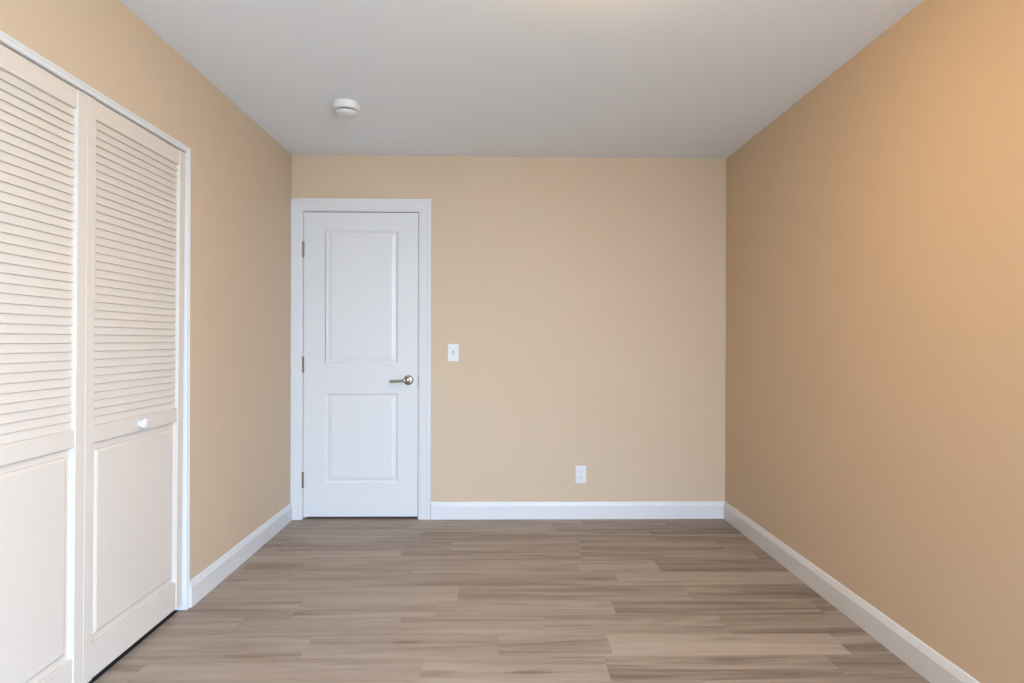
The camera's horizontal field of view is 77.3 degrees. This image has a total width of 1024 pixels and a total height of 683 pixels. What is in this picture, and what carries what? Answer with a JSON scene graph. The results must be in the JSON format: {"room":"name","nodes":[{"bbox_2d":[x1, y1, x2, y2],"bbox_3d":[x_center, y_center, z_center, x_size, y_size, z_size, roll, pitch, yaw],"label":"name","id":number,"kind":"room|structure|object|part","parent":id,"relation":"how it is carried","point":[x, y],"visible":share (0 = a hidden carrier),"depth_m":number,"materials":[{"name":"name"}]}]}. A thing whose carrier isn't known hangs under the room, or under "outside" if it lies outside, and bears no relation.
{"room":"empty bedroom","nodes":[
{"label":"empty bedroom","id":0,"kind":"room"},
{"bbox_2d":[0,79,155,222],"bbox_3d":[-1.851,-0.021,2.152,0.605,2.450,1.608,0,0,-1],"label":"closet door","id":1,"kind":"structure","parent":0,"point":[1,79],"depth_m":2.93,"materials":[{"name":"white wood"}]},
{"bbox_2d":[88,610,178,682],"bbox_3d":[-1.801,1.194,2.155,0.672,0.001,1.568,0,0,-1],"label":"door gap","id":2,"kind":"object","parent":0,"point":[172,613],"depth_m":2.49,"materials":[{"name":"black"}]},
{"bbox_2d":[0,0,291,579],"bbox_3d":[-1.477,-0.019,1.471,0.115,2.450,5.631,0,0,-1],"label":"wall","id":3,"kind":"structure","parent":0,"point":[241,176],"depth_m":3.19,"materials":[{"name":"beige paint"}]},
{"bbox_2d":[0,44,184,682],"bbox_3d":[-1.445,0.168,2.166,0.055,2.002,1.350,1,0,-1],"label":"bifold closet door","id":4,"kind":"structure","parent":3,"relation":"in","point":[92,293],"depth_m":2.15,"materials":[{"name":"white paint"}]},
{"bbox_3d":[-1.457,0.701,1.828,0.016,0.708,0.588,1,0,-1],"label":"raised panel","id":5,"kind":"part","parent":4,"relation":"part of","materials":[{"name":"white paint"}]},
{"bbox_3d":[-1.450,0.168,1.827,0.030,2.002,0.674,1,0,-1],"label":"door panel","id":6,"kind":"part","parent":4,"relation":"part of","materials":[{"name":"white paint"}]},
{"bbox_3d":[-1.470,0.700,2.504,0.016,0.708,0.588,1,0,-1],"label":"raised panel","id":7,"kind":"part","parent":4,"relation":"part of","materials":[{"name":"white paint"}]},
{"bbox_3d":[-1.464,0.167,2.503,0.030,2.002,0.674,1,0,-1],"label":"door panel","id":8,"kind":"part","parent":4,"relation":"part of","materials":[{"name":"white paint"}]},
{"bbox_3d":[-1.440,0.321,2.504,0.029,0.040,0.040,1,0,-1],"label":"knob","id":9,"kind":"part","parent":4,"relation":"part of","materials":[{"name":"white plastic"}]},
{"bbox_2d":[0,30,190,609],"bbox_3d":[-1.488,0.166,2.160,0.122,2.058,1.420,0,0,-1],"label":"trim","id":10,"kind":"structure","parent":3,"relation":"attached to","point":[6,40],"depth_m":2.84,"materials":[{"name":"white paint"}]},
{"bbox_2d":[190,503,291,607],"bbox_3d":[-1.417,1.138,1.522,0.014,0.116,5.497,0,0,-1],"label":"baseboard","id":11,"kind":"structure","parent":3,"relation":"attached to","point":[215,573],"depth_m":3.36,"materials":[{"name":"white paint"}]},
{"bbox_2d":[292,155,725,501],"bbox_3d":[-0.015,-0.019,4.374,3.156,2.450,0.115,0,0,-1],"label":"wall","id":12,"kind":"structure","parent":0,"point":[582,300],"depth_m":4.33,"materials":[{"name":"beige paint"}]},
{"bbox_2d":[302,212,418,516],"bbox_3d":[-1.015,0.155,4.281,0.776,2.039,0.104,0,0,-1],"label":"door","id":13,"kind":"structure","parent":12,"relation":"in","point":[360,359],"depth_m":4.30,"materials":[{"name":"white paint"}]},
{"bbox_3d":[-0.755,0.261,4.249,0.113,0.027,0.016,0,0,-1],"label":"lever","id":14,"kind":"part","parent":13,"relation":"part of","materials":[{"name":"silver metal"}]},
{"bbox_2d":[290,198,431,519],"bbox_3d":[-1.011,0.118,4.346,0.932,2.148,0.132,0,0,-1],"label":"door frame","id":15,"kind":"structure","parent":12,"relation":"attached to","point":[298,205],"depth_m":4.29,"materials":[{"name":"white paint"}]},
{"bbox_2d":[448,344,458,360],"bbox_3d":[-0.395,0.075,4.299,0.073,0.117,0.020,0,0,-1],"label":"light switch","id":16,"kind":"object","parent":12,"relation":"attached to","point":[453,349],"visible":1,"depth_m":4.30,"materials":[{"name":"white plastic"}]},
{"bbox_2d":[431,501,724,519],"bbox_3d":[0.451,1.139,4.320,1.990,0.116,0.014,0,0,-1],"label":"baseboard","id":17,"kind":"structure","parent":12,"relation":"attached to","point":[570,509],"depth_m":4.32,"materials":[{"name":"white paint"}]},
{"bbox_2d":[575,466,585,482],"bbox_3d":[0.465,0.898,4.323,0.073,0.117,0.008,0,0,-1],"label":"power outlet","id":18,"kind":"object","parent":12,"relation":"attached to","point":[580,471],"visible":1,"depth_m":4.32,"materials":[{"name":"white plastic"}]},
{"bbox_2d":[93,516,929,682],"bbox_3d":[0.053,1.200,1.642,3.014,0.001,5.824,0,0,-1],"label":"floor","id":19,"kind":"structure","parent":0,"point":[388,599],"depth_m":2.83,"materials":[{"name":"laminate"}]},
{"bbox_2d":[119,0,923,158],"bbox_3d":[-0.272,-1.241,1.551,3.791,0.001,5.746,0,0,-1],"label":"ceiling","id":20,"kind":"structure","parent":0,"point":[484,78],"depth_m":2.88,"materials":[{"name":"paint"}]},
{"bbox_2d":[332,99,359,117],"bbox_3d":[-0.866,-1.212,3.349,0.143,0.066,0.143,0,0,-1],"label":"smoke detector","id":21,"kind":"object","parent":20,"relation":"attached to","point":[346,108],"visible":1,"depth_m":3.30,"materials":[{"name":"white plastic"}]},
{"bbox_2d":[725,0,1023,682],"bbox_3d":[1.562,-0.011,1.590,0.115,2.450,5.746,0,0,-1],"label":"wall","id":22,"kind":"structure","parent":0,"point":[874,371],"depth_m":2.45,"materials":[{"name":"beige paint"}]},
{"bbox_2d":[724,501,979,682],"bbox_3d":[1.494,1.146,1.590,0.014,0.116,5.516,0,0,-1],"label":"baseboard","id":23,"kind":"structure","parent":22,"relation":"attached to","point":[931,665],"depth_m":2.71,"materials":[{"name":"white paint"}]}
]}

